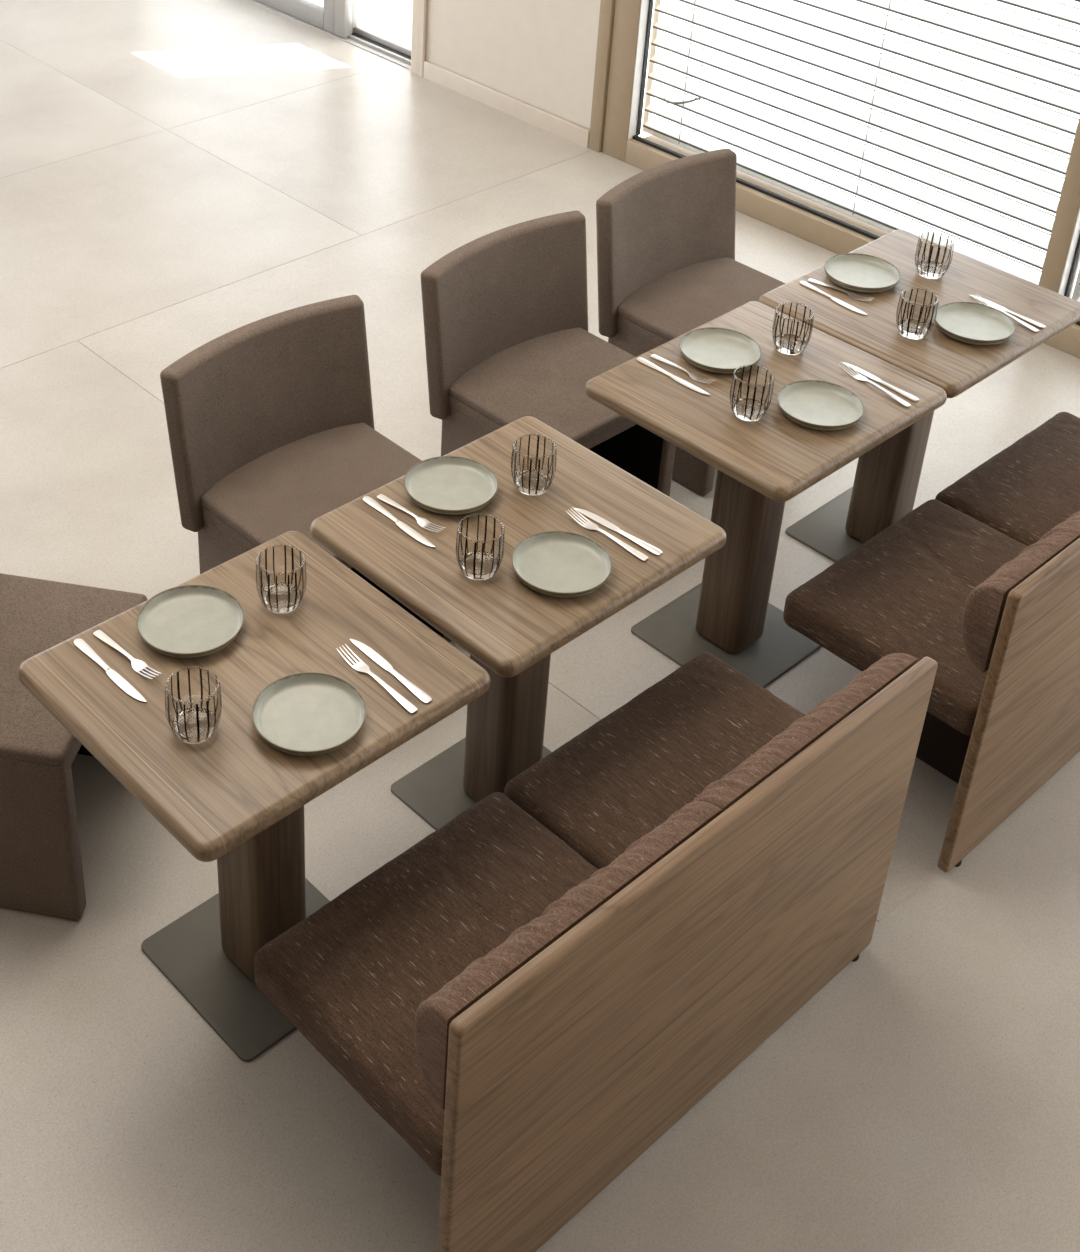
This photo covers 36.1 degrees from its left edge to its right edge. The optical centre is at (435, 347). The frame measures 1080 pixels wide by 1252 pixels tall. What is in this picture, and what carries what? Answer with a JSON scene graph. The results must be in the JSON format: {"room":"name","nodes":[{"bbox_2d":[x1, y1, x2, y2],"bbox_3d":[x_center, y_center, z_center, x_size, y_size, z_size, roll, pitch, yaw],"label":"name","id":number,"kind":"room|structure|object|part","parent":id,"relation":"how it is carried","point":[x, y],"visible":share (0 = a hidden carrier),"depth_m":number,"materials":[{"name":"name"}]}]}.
{"room":"restaurant dining area","nodes":[
{"label":"restaurant dining area","id":0,"kind":"room"},
{"bbox_2d":[425,0,600,128],"bbox_3d":[1.697,-1.882,5.144,0.220,3.600,12.600,-24,39,-36],"label":"wall","id":1,"kind":"structure","parent":0,"point":[541,54],"depth_m":6.95,"materials":[{"name":"paint"}]},
{"bbox_2d":[256,0,357,37],"bbox_3d":[-1.002,-2.962,7.849,0.110,2.544,1.928,-24,39,-36],"label":"door","id":2,"kind":"structure","parent":1,"relation":"in","point":[337,17],"depth_m":7.91,"materials":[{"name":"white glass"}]},
{"bbox_2d":[249,0,411,69],"bbox_3d":[-0.810,-2.865,7.721,0.200,2.570,2.422,-24,39,-36],"label":"door","id":3,"kind":"structure","parent":1,"relation":"in","point":[383,29],"depth_m":7.74,"materials":[{"name":"clear glass"}]},
{"bbox_2d":[411,0,426,76],"bbox_3d":[0.031,-2.376,6.921,0.220,2.550,0.093,-24,39,-36],"label":"trim","id":4,"kind":"structure","parent":1,"relation":"attached to","point":[419,7],"depth_m":7.41,"materials":[{"name":"paint"}]},
{"bbox_2d":[423,61,589,147],"bbox_3d":[0.295,-1.064,7.144,0.020,0.078,1.017,-24,39,-36],"label":"baseboard","id":5,"kind":"structure","parent":1,"relation":"attached to","point":[559,126],"depth_m":7.11,"materials":[{"name":"paint"}]},
{"bbox_2d":[588,0,1074,272],"bbox_3d":[1.453,-1.570,5.634,0.262,2.550,2.034,-24,39,-36],"label":"window","id":6,"kind":"structure","parent":1,"relation":"in","point":[624,28],"depth_m":6.51,"materials":[{"name":"brown metal"}]},
{"bbox_3d":[1.507,-0.494,6.226,0.175,0.040,1.860,-24,39,-36],"label":"sill","id":7,"kind":"part","parent":6,"relation":"part of","materials":[{"name":"brown metal"}]},
{"bbox_2d":[642,0,1079,298],"bbox_3d":[1.546,-1.608,5.576,0.110,2.520,1.922,-24,39,-36],"label":"blind","id":8,"kind":"object","parent":6,"relation":"attached to","point":[858,208],"visible":0.8,"depth_m":5.89,"materials":[{"name":"white plastic"}]},
{"bbox_3d":[0.907,-1.958,6.182,0.024,2.470,0.028,-24,39,-36],"label":"guide rail","id":9,"kind":"part","parent":8,"relation":"part of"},
{"bbox_3d":[1.016,-1.872,6.014,0.003,2.440,0.003,-24,39,-36],"label":"ladder cord","id":10,"kind":"part","parent":8,"relation":"part of","materials":[{"name":"white fabric"}]},
{"bbox_3d":[1.582,-1.543,5.488,0.003,2.440,0.003,-24,39,-36],"label":"ladder cord","id":11,"kind":"part","parent":8,"relation":"part of","materials":[{"name":"white fabric"}]},
{"bbox_3d":[2.182,-1.215,4.995,0.024,2.470,0.028,-24,39,-36],"label":"guide rail","id":12,"kind":"part","parent":8,"relation":"part of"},
{"bbox_2d":[1039,117,1079,357],"bbox_3d":[3.728,-0.249,3.523,0.250,2.550,4.752,-24,39,-36],"label":"window","id":13,"kind":"structure","parent":1,"relation":"in","point":[1063,250],"depth_m":5.38,"materials":[{"name":"beige wood"}]},
{"bbox_2d":[1072,268,1079,301],"bbox_3d":[3.747,-0.325,3.526,0.110,2.520,4.602,-24,39,-36],"label":"blind","id":14,"kind":"object","parent":13,"relation":"attached to","point":[1076,293],"visible":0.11,"depth_m":5.55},
{"bbox_2d":[0,0,1079,1251],"bbox_3d":[-1.597,1.109,3.476,9.050,0.060,12.600,-24,39,-36],"label":"floor","id":15,"kind":"structure","parent":0,"point":[177,176],"depth_m":3.63,"materials":[{"name":"beige tile"}]},
{"bbox_2d":[0,573,147,919],"bbox_3d":[-0.917,0.681,3.412,0.515,0.782,0.585,7,31,8],"label":"dining chair","id":16,"kind":"object","parent":15,"relation":"on","point":[41,870],"visible":0.66,"depth_m":3.29,"materials":[{"name":"beige fabric"}]},
{"bbox_3d":[-0.880,0.660,3.392,0.441,0.032,0.504,7,31,8],"label":"seat frame","id":17,"kind":"part","parent":16,"relation":"part of","materials":[{"name":"beige fabric"}]},
{"bbox_3d":[-0.913,0.963,3.308,0.410,0.404,0.050,7,31,8],"label":"panel","id":18,"kind":"part","parent":16,"relation":"part of","materials":[{"name":"beige fabric"}]},
{"bbox_3d":[-0.879,0.635,3.377,0.441,0.026,0.504,7,31,8],"label":"seat","id":19,"kind":"part","parent":16,"relation":"part of","materials":[{"name":"beige fabric"}]},
{"bbox_2d":[18,531,489,1061],"bbox_3d":[-0.332,0.892,3.120,0.638,0.750,0.581,-24,39,-36],"label":"dining table","id":20,"kind":"object","parent":15,"relation":"on","point":[233,798],"visible":0.85,"depth_m":2.95,"materials":[{"name":"brown wood"}]},
{"bbox_2d":[73,638,146,701],"bbox_3d":[-0.575,0.569,2.909,0.019,0.005,0.217,-24,39,-36],"label":"knife","id":21,"kind":"object","parent":20,"relation":"on","point":[81,644],"visible":1,"depth_m":2.90,"materials":[{"name":"metal"}]},
{"bbox_3d":[-0.612,0.547,2.945,0.018,0.005,0.104,-24,39,-36],"label":"handle","id":22,"kind":"part","parent":21,"relation":"part of","materials":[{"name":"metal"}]},
{"bbox_3d":[-0.540,0.590,2.877,0.018,0.002,0.113,-23,39,-36],"label":"blade","id":23,"kind":"part","parent":21,"relation":"part of","materials":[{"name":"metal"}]},
{"bbox_2d":[93,630,161,678],"bbox_3d":[-0.551,0.545,2.943,0.179,0.012,0.024,27,39,36],"label":"fork","id":24,"kind":"object","parent":20,"relation":"on","point":[138,665],"visible":1,"depth_m":2.93,"materials":[{"name":"metal"}]},
{"bbox_3d":[-0.577,0.533,2.965,0.109,0.006,0.016,27,39,36],"label":"handle","id":25,"kind":"part","parent":24,"relation":"part of","materials":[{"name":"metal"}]},
{"bbox_2d":[136,585,243,657],"bbox_3d":[-0.446,0.502,3.011,0.194,0.024,0.194,-24,39,-36],"label":"plate","id":26,"kind":"object","parent":20,"relation":"on","point":[185,621],"visible":1,"depth_m":3.02,"materials":[{"name":"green ceramic"}]},
{"bbox_2d":[165,668,221,743],"bbox_3d":[-0.404,0.603,2.764,0.094,0.105,0.094,-6,32,-14],"label":"drinking glass","id":27,"kind":"object","parent":20,"relation":"on","point":[193,725],"visible":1,"depth_m":2.77,"materials":[{"name":"clear glass"}]},
{"bbox_3d":[-0.343,1.212,3.308,0.360,0.008,0.360,-24,39,-36],"label":"plate","id":28,"kind":"part","parent":20,"relation":"part of","materials":[{"name":"metal"}]},
{"bbox_2d":[256,544,306,613],"bbox_3d":[-0.285,0.432,3.060,0.094,0.105,0.094,-24,39,-36],"label":"drinking glass","id":29,"kind":"object","parent":20,"relation":"on","point":[281,597],"visible":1,"depth_m":3.07,"materials":[{"name":"clear glass"}]},
{"bbox_2d":[252,672,365,755],"bbox_3d":[-0.215,0.627,2.813,0.194,0.024,0.194,5,31,6],"label":"plate","id":30,"kind":"object","parent":20,"relation":"on","point":[305,713],"visible":1,"depth_m":2.82,"materials":[{"name":"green ceramic"}]},
{"bbox_2d":[336,644,417,712],"bbox_3d":[-0.102,0.582,2.907,0.024,0.012,0.206,-23,38,-35],"label":"fork","id":31,"kind":"object","parent":20,"relation":"on","point":[360,666],"visible":1,"depth_m":2.91,"materials":[{"name":"metal"}]},
{"bbox_3d":[-0.076,0.599,2.882,0.016,0.006,0.125,-23,38,-35],"label":"handle","id":32,"kind":"part","parent":31,"relation":"part of","materials":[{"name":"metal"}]},
{"bbox_2d":[350,639,431,702],"bbox_3d":[-0.080,0.571,2.936,0.019,0.005,0.217,-23,38,-35],"label":"knife","id":33,"kind":"object","parent":20,"relation":"on","point":[367,650],"visible":1,"depth_m":2.93,"materials":[{"name":"metal"}]},
{"bbox_3d":[-0.114,0.550,2.969,0.018,0.002,0.113,-22,38,-35],"label":"blade","id":34,"kind":"part","parent":33,"relation":"part of","materials":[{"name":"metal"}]},
{"bbox_3d":[-0.043,0.594,2.899,0.018,0.005,0.104,-23,38,-35],"label":"handle","id":35,"kind":"part","parent":33,"relation":"part of","materials":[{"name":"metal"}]},
{"bbox_2d":[160,295,451,641],"bbox_3d":[-0.282,0.375,3.971,0.585,0.782,0.515,-24,39,-36],"label":"dining chair","id":36,"kind":"object","parent":15,"relation":"on","point":[270,420],"visible":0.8,"depth_m":3.94,"materials":[{"name":"beige fabric"}]},
{"bbox_3d":[-0.420,0.631,3.900,0.050,0.404,0.410,-24,39,-36],"label":"panel","id":37,"kind":"part","parent":36,"relation":"part of","materials":[{"name":"beige fabric"}]},
{"bbox_3d":[-0.400,0.143,3.992,0.585,0.412,0.148,-24,39,-36],"label":"backrest","id":38,"kind":"part","parent":36,"relation":"part of","materials":[{"name":"beige fabric"}]},
{"bbox_3d":[-0.256,0.364,3.933,0.504,0.032,0.441,-24,39,-36],"label":"seat frame","id":39,"kind":"part","parent":36,"relation":"part of","materials":[{"name":"beige fabric"}]},
{"bbox_3d":[-0.256,0.339,3.918,0.504,0.026,0.441,-24,39,-36],"label":"seat","id":40,"kind":"part","parent":36,"relation":"part of","materials":[{"name":"beige fabric"}]},
{"bbox_3d":[-0.085,0.485,4.168,0.050,0.404,0.410,-24,39,-36],"label":"panel","id":41,"kind":"part","parent":36,"relation":"part of","materials":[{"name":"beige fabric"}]},
{"bbox_2d":[310,416,725,830],"bbox_3d":[0.158,0.680,3.510,0.638,0.750,0.581,-24,39,-36],"label":"dining table","id":42,"kind":"object","parent":15,"relation":"on","point":[510,629],"visible":0.8,"depth_m":3.33,"materials":[{"name":"wood"}]},
{"bbox_2d":[363,496,435,547],"bbox_3d":[-0.074,0.350,3.312,0.019,0.005,0.217,-22,38,-35],"label":"knife","id":43,"kind":"object","parent":42,"relation":"on","point":[367,499],"visible":1,"depth_m":3.31,"materials":[{"name":"metal"}]},
{"bbox_3d":[-0.110,0.327,3.348,0.018,0.005,0.104,-22,38,-35],"label":"handle","id":44,"kind":"part","parent":43,"relation":"part of","materials":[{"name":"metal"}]},
{"bbox_3d":[-0.040,0.371,3.278,0.018,0.002,0.113,-22,38,-35],"label":"blade","id":45,"kind":"part","parent":43,"relation":"part of","materials":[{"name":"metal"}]},
{"bbox_2d":[377,494,445,531],"bbox_3d":[-0.051,0.333,3.334,0.179,0.012,0.024,27,39,36],"label":"fork","id":46,"kind":"object","parent":42,"relation":"on","point":[422,522],"visible":1,"depth_m":3.33,"materials":[{"name":"metal"}]},
{"bbox_3d":[-0.076,0.321,3.355,0.109,0.006,0.016,27,39,36],"label":"handle","id":47,"kind":"part","parent":46,"relation":"part of","materials":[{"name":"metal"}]},
{"bbox_2d":[404,456,497,514],"bbox_3d":[0.033,0.287,3.405,0.194,0.024,0.194,-17,35,-28],"label":"plate","id":48,"kind":"object","parent":42,"relation":"on","point":[449,485],"visible":1,"depth_m":3.42,"materials":[{"name":"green ceramic"}]},
{"bbox_3d":[0.147,1.000,3.698,0.360,0.008,0.360,-24,39,-36],"label":"plate","id":49,"kind":"part","parent":42,"relation":"part of","materials":[{"name":"metal"}]},
{"bbox_2d":[456,515,504,579],"bbox_3d":[0.086,0.385,3.163,0.094,0.105,0.094,23,37,32],"label":"drinking glass","id":50,"kind":"object","parent":42,"relation":"on","point":[476,564],"visible":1,"depth_m":3.17,"materials":[{"name":"clear glass"}]},
{"bbox_2d":[511,434,556,494],"bbox_3d":[0.203,0.245,3.408,0.094,0.105,0.094,7,31,9],"label":"drinking glass","id":51,"kind":"object","parent":42,"relation":"on","point":[530,481],"visible":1,"depth_m":3.41,"materials":[{"name":"clear glass"}]},
{"bbox_2d":[511,531,611,596],"bbox_3d":[0.244,0.421,3.189,0.194,0.024,0.194,10,31,14],"label":"plate","id":52,"kind":"object","parent":42,"relation":"on","point":[551,563],"visible":1,"depth_m":3.20,"materials":[{"name":"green ceramic"}]},
{"bbox_2d":[566,507,647,560],"bbox_3d":[0.343,0.371,3.292,0.024,0.012,0.206,-24,39,-37],"label":"fork","id":53,"kind":"object","parent":42,"relation":"on","point":[589,525],"visible":1,"depth_m":3.29,"materials":[{"name":"metal"}]},
{"bbox_3d":[0.371,0.388,3.268,0.016,0.006,0.125,-24,39,-37],"label":"handle","id":54,"kind":"part","parent":53,"relation":"part of","materials":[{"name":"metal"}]},
{"bbox_2d":[575,508,661,554],"bbox_3d":[0.366,0.365,3.312,0.217,0.005,0.019,27,39,36],"label":"knife","id":55,"kind":"object","parent":42,"relation":"on","point":[654,550],"visible":1,"depth_m":3.31,"materials":[{"name":"metal"}]},
{"bbox_3d":[0.329,0.346,3.342,0.113,0.002,0.018,27,39,36],"label":"blade","id":56,"kind":"part","parent":55,"relation":"part of","materials":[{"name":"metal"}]},
{"bbox_3d":[0.407,0.386,3.278,0.104,0.005,0.018,27,39,36],"label":"handle","id":57,"kind":"part","parent":55,"relation":"part of","materials":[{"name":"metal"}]},
{"bbox_2d":[421,210,675,496],"bbox_3d":[0.303,0.129,4.423,0.585,0.782,0.515,-24,39,-36],"label":"dining chair","id":58,"kind":"object","parent":15,"relation":"on","point":[508,339],"visible":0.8,"depth_m":4.39,"materials":[{"name":"beige fabric"}]},
{"bbox_3d":[0.165,0.386,4.351,0.050,0.404,0.410,-24,39,-36],"label":"panel","id":59,"kind":"part","parent":58,"relation":"part of","materials":[{"name":"beige fabric"}]},
{"bbox_3d":[0.185,-0.102,4.444,0.585,0.412,0.148,-24,39,-36],"label":"backrest","id":60,"kind":"part","parent":58,"relation":"part of","materials":[{"name":"beige fabric"}]},
{"bbox_3d":[0.330,0.093,4.370,0.504,0.026,0.441,-24,39,-36],"label":"seat","id":61,"kind":"part","parent":58,"relation":"part of","materials":[{"name":"beige fabric"}]},
{"bbox_3d":[0.329,0.118,4.385,0.504,0.032,0.441,-24,39,-36],"label":"seat frame","id":62,"kind":"part","parent":58,"relation":"part of","materials":[{"name":"beige fabric"}]},
{"bbox_3d":[0.501,0.240,4.620,0.050,0.404,0.410,-24,39,-36],"label":"panel","id":63,"kind":"part","parent":58,"relation":"part of","materials":[{"name":"beige fabric"}]},
{"bbox_2d":[254,652,937,1251],"bbox_3d":[0.294,0.981,2.989,1.206,0.768,0.518,-24,39,-36],"label":"bench","id":64,"kind":"object","parent":15,"relation":"on","point":[537,989],"visible":1,"depth_m":2.78,"materials":[{"name":"brown wood"}]},
{"bbox_2d":[254,792,597,1175],"bbox_3d":[0.067,1.042,2.801,0.588,0.107,0.493,-24,39,-36],"label":"seat cushion","id":65,"kind":"object","parent":64,"relation":"on","point":[353,976],"depth_m":2.78,"materials":[{"name":"brown fabric"}]},
{"bbox_2d":[414,801,721,1109],"bbox_3d":[0.210,0.915,2.567,0.606,0.208,0.082,-24,39,-36],"label":"cushion","id":66,"kind":"object","parent":64,"relation":"on","point":[435,1016],"depth_m":2.44,"materials":[{"name":"brown fabric"}]},
{"bbox_2d":[504,652,804,869],"bbox_3d":[0.508,0.850,3.156,0.608,0.105,0.493,-24,39,-36],"label":"seat cushion","id":67,"kind":"object","parent":64,"relation":"on","point":[622,777],"depth_m":3.16,"materials":[{"name":"brown fabric"}]},
{"bbox_2d":[692,653,917,811],"bbox_3d":[0.643,0.727,2.912,0.560,0.208,0.080,-24,39,-36],"label":"cushion","id":68,"kind":"object","parent":64,"relation":"on","point":[724,794],"depth_m":2.83,"materials":[{"name":"brown fabric"}]},
{"bbox_2d":[596,148,785,495],"bbox_3d":[0.788,-0.089,4.822,0.585,0.782,0.515,-24,39,-36],"label":"dining chair","id":69,"kind":"object","parent":15,"relation":"on","point":[667,267],"visible":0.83,"depth_m":4.78,"materials":[{"name":"beige fabric"}]},
{"bbox_3d":[0.814,-0.100,4.785,0.504,0.032,0.441,-24,39,-36],"label":"seat frame","id":70,"kind":"part","parent":69,"relation":"part of","materials":[{"name":"beige fabric"}]},
{"bbox_3d":[0.650,0.168,4.751,0.050,0.404,0.410,-24,39,-36],"label":"panel","id":71,"kind":"part","parent":69,"relation":"part of","materials":[{"name":"beige fabric"}]},
{"bbox_3d":[0.670,-0.321,4.844,0.585,0.412,0.148,-24,39,-36],"label":"backrest","id":72,"kind":"part","parent":69,"relation":"part of","materials":[{"name":"beige fabric"}]},
{"bbox_3d":[0.815,-0.125,4.770,0.504,0.026,0.441,-24,39,-36],"label":"seat","id":73,"kind":"part","parent":69,"relation":"part of","materials":[{"name":"beige fabric"}]},
{"bbox_2d":[585,301,946,687],"bbox_3d":[0.756,0.410,4.004,0.638,0.750,0.581,-24,39,-36],"label":"dining table","id":74,"kind":"object","parent":15,"relation":"on","point":[764,463],"visible":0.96,"depth_m":3.88,"materials":[{"name":"wood"}]},
{"bbox_2d":[637,357,710,394],"bbox_3d":[0.552,0.067,3.829,0.019,0.005,0.217,-24,39,-36],"label":"knife","id":75,"kind":"object","parent":74,"relation":"on","point":[642,360],"visible":1,"depth_m":3.83,"materials":[{"name":"metal"}]},
{"bbox_3d":[0.515,0.045,3.865,0.018,0.005,0.104,-24,39,-36],"label":"handle","id":76,"kind":"part","parent":75,"relation":"part of","materials":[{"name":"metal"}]},
{"bbox_3d":[0.587,0.087,3.797,0.018,0.002,0.113,-23,39,-36],"label":"blade","id":77,"kind":"part","parent":75,"relation":"part of","materials":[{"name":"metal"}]},
{"bbox_2d":[650,354,715,382],"bbox_3d":[0.576,0.048,3.855,0.024,0.012,0.179,-25,40,-38],"label":"fork","id":78,"kind":"object","parent":74,"relation":"on","point":[693,376],"visible":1,"depth_m":3.85,"materials":[{"name":"metal"}]},
{"bbox_3d":[0.552,0.036,3.877,0.016,0.006,0.109,-25,40,-38],"label":"handle","id":79,"kind":"part","parent":78,"relation":"part of","materials":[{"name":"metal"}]},
{"bbox_2d":[679,327,761,373],"bbox_3d":[0.675,0.009,3.915,0.194,0.024,0.194,-11,33,-20],"label":"plate","id":80,"kind":"object","parent":74,"relation":"on","point":[712,349],"visible":1,"depth_m":3.93,"materials":[{"name":"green ceramic"}]},
{"bbox_3d":[0.745,0.729,4.192,0.360,0.008,0.360,-24,39,-36],"label":"plate","id":81,"kind":"part","parent":74,"relation":"part of","materials":[{"name":"metal"}]},
{"bbox_2d":[730,366,773,420],"bbox_3d":[0.704,0.104,3.678,0.094,0.105,0.094,3,30,1],"label":"drinking glass","id":82,"kind":"object","parent":74,"relation":"on","point":[746,409],"visible":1,"depth_m":3.68,"materials":[{"name":"clear glass"}]},
{"bbox_2d":[772,302,813,354],"bbox_3d":[0.851,-0.043,3.936,0.094,0.105,0.094,-12,33,-22],"label":"drinking glass","id":83,"kind":"object","parent":74,"relation":"on","point":[789,344],"visible":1,"depth_m":3.94,"materials":[{"name":"clear glass"}]},
{"bbox_2d":[777,380,864,430],"bbox_3d":[0.866,0.133,3.717,0.194,0.024,0.194,16,33,22],"label":"plate","id":84,"kind":"object","parent":74,"relation":"on","point":[813,404],"visible":1,"depth_m":3.73,"materials":[{"name":"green ceramic"}]},
{"bbox_2d":[839,362,910,406],"bbox_3d":[1.018,0.085,3.819,0.024,0.012,0.206,-18,36,-30],"label":"fork","id":85,"kind":"object","parent":74,"relation":"on","point":[857,376],"visible":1,"depth_m":3.82,"materials":[{"name":"metal"}]},
{"bbox_3d":[1.041,0.103,3.791,0.016,0.006,0.125,-18,36,-30],"label":"handle","id":86,"kind":"part","parent":85,"relation":"part of","materials":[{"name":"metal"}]},
{"bbox_2d":[841,362,918,401],"bbox_3d":[1.034,0.076,3.842,0.019,0.005,0.217,-22,38,-34],"label":"knife","id":87,"kind":"object","parent":74,"relation":"on","point":[907,395],"visible":1,"depth_m":3.83,"materials":[{"name":"metal"}]},
{"bbox_3d":[1.002,0.055,3.877,0.018,0.002,0.113,-21,38,-34],"label":"blade","id":88,"kind":"part","parent":87,"relation":"part of","materials":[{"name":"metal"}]},
{"bbox_3d":[1.070,0.099,3.805,0.018,0.005,0.104,-22,38,-34],"label":"handle","id":89,"kind":"part","parent":87,"relation":"part of","materials":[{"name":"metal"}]},
{"bbox_2d":[758,230,1079,561],"bbox_3d":[1.231,0.202,4.386,0.638,0.750,0.581,-24,39,-36],"label":"dining table","id":90,"kind":"object","parent":15,"relation":"on","point":[883,491],"visible":0.64,"depth_m":4.24,"materials":[{"name":"wood"}]},
{"bbox_3d":[1.220,0.521,4.574,0.360,0.008,0.360,-24,39,-36],"label":"plate","id":91,"kind":"part","parent":90,"relation":"part of","materials":[{"name":"metal"}]},
{"bbox_2d":[799,281,867,314],"bbox_3d":[1.009,-0.126,4.184,0.019,0.005,0.217,-20,37,-33],"label":"knife","id":92,"kind":"object","parent":90,"relation":"on","point":[803,283],"visible":1,"depth_m":4.18,"materials":[{"name":"metal"}]},
{"bbox_3d":[0.975,-0.149,4.222,0.018,0.005,0.104,-20,37,-33],"label":"handle","id":93,"kind":"part","parent":92,"relation":"part of","materials":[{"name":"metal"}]},
{"bbox_3d":[1.040,-0.104,4.149,0.018,0.002,0.113,-20,37,-32],"label":"blade","id":94,"kind":"part","parent":92,"relation":"part of","materials":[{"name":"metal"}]},
{"bbox_2d":[808,278,870,300],"bbox_3d":[1.036,-0.149,4.218,0.179,0.012,0.024,24,37,33],"label":"fork","id":95,"kind":"object","parent":90,"relation":"on","point":[852,295],"visible":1,"depth_m":4.21,"materials":[{"name":"metal"}]},
{"bbox_3d":[1.008,-0.160,4.237,0.109,0.006,0.016,24,37,33],"label":"handle","id":96,"kind":"part","parent":95,"relation":"part of","materials":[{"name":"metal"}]},
{"bbox_2d":[824,253,900,292],"bbox_3d":[1.107,-0.191,4.282,0.194,0.024,0.194,-5,31,-12],"label":"plate","id":97,"kind":"object","parent":90,"relation":"on","point":[858,272],"visible":1,"depth_m":4.30,"materials":[{"name":"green ceramic"}]},
{"bbox_2d":[896,289,938,339],"bbox_3d":[1.171,-0.080,4.018,0.094,0.105,0.094,-17,36,-29],"label":"drinking glass","id":98,"kind":"object","parent":90,"relation":"on","point":[909,328],"visible":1,"depth_m":4.02,"materials":[{"name":"clear glass"}]},
{"bbox_2d":[915,232,954,278],"bbox_3d":[1.298,-0.239,4.295,0.094,0.105,0.094,17,34,24],"label":"drinking glass","id":99,"kind":"object","parent":90,"relation":"on","point":[929,269],"visible":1,"depth_m":4.30,"materials":[{"name":"clear glass"}]},
{"bbox_2d":[934,302,1015,344],"bbox_3d":[1.327,-0.057,4.066,0.194,0.024,0.194,22,36,30],"label":"plate","id":100,"kind":"object","parent":90,"relation":"on","point":[966,322],"visible":0.99,"depth_m":4.08,"materials":[{"name":"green ceramic"}]},
{"bbox_2d":[971,294,1038,331],"bbox_3d":[1.429,-0.088,4.136,0.024,0.012,0.201,-17,36,-30],"label":"fork","id":101,"kind":"object","parent":90,"relation":"on","point":[1032,328],"visible":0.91,"depth_m":4.12,"materials":[{"name":"metal"}]},
{"bbox_3d":[1.451,-0.070,4.109,0.016,0.006,0.122,-17,36,-29],"label":"handle","id":102,"kind":"part","parent":101,"relation":"part of","materials":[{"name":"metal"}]},
{"bbox_2d":[968,294,1045,327],"bbox_3d":[1.439,-0.095,4.156,0.019,0.005,0.217,-22,38,-35],"label":"knife","id":103,"kind":"object","parent":90,"relation":"on","point":[1033,322],"visible":1,"depth_m":4.14,"materials":[{"name":"metal"}]},
{"bbox_3d":[1.406,-0.116,4.190,0.018,0.002,0.113,-22,38,-35],"label":"blade","id":104,"kind":"part","parent":103,"relation":"part of","materials":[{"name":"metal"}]},
{"bbox_3d":[1.476,-0.072,4.120,0.018,0.005,0.104,-22,38,-35],"label":"handle","id":105,"kind":"part","parent":103,"relation":"part of","materials":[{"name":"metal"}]},
{"bbox_2d":[783,412,1079,871],"bbox_3d":[1.372,0.511,3.851,1.206,0.768,0.518,-24,39,-36],"label":"bench","id":106,"kind":"object","parent":15,"relation":"on","point":[980,580],"visible":0.99,"depth_m":3.57,"materials":[{"name":"brown fabric"}]},
{"bbox_2d":[783,499,1027,734],"bbox_3d":[1.144,0.571,3.664,0.588,0.107,0.493,-24,39,-36],"label":"seat cushion","id":107,"kind":"object","parent":106,"relation":"on","point":[906,589],"depth_m":3.62,"materials":[{"name":"brown fabric"}]},
{"bbox_2d":[935,412,1079,545],"bbox_3d":[1.585,0.380,4.019,0.608,0.105,0.493,-24,39,-36],"label":"seat cushion","id":108,"kind":"object","parent":106,"relation":"on","point":[1031,486],"depth_m":3.99,"materials":[{"name":"brown fabric"}]},
{"bbox_3d":[1.530,0.604,3.688,1.186,0.754,0.026,-24,39,-36],"label":"panel","id":109,"kind":"part","parent":106,"relation":"part of","materials":[{"name":"brown wood"}]},
{"bbox_2d":[962,511,1079,672],"bbox_3d":[1.288,0.445,3.430,0.606,0.208,0.082,-24,39,-36],"label":"cushion","id":110,"kind":"object","parent":106,"relation":"on","point":[986,606],"depth_m":3.25,"materials":[{"name":"brown fabric"}]},
{"label":"outside","id":111,"kind":"structure","parent":0,"visible":0},
{"bbox_2d":[312,0,1079,270],"bbox_3d":[10.119,-5.114,15.040,25.940,0.240,55.000,-24,39,-36],"label":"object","id":112,"kind":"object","parent":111,"point":[992,2],"depth_m":7.88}
]}

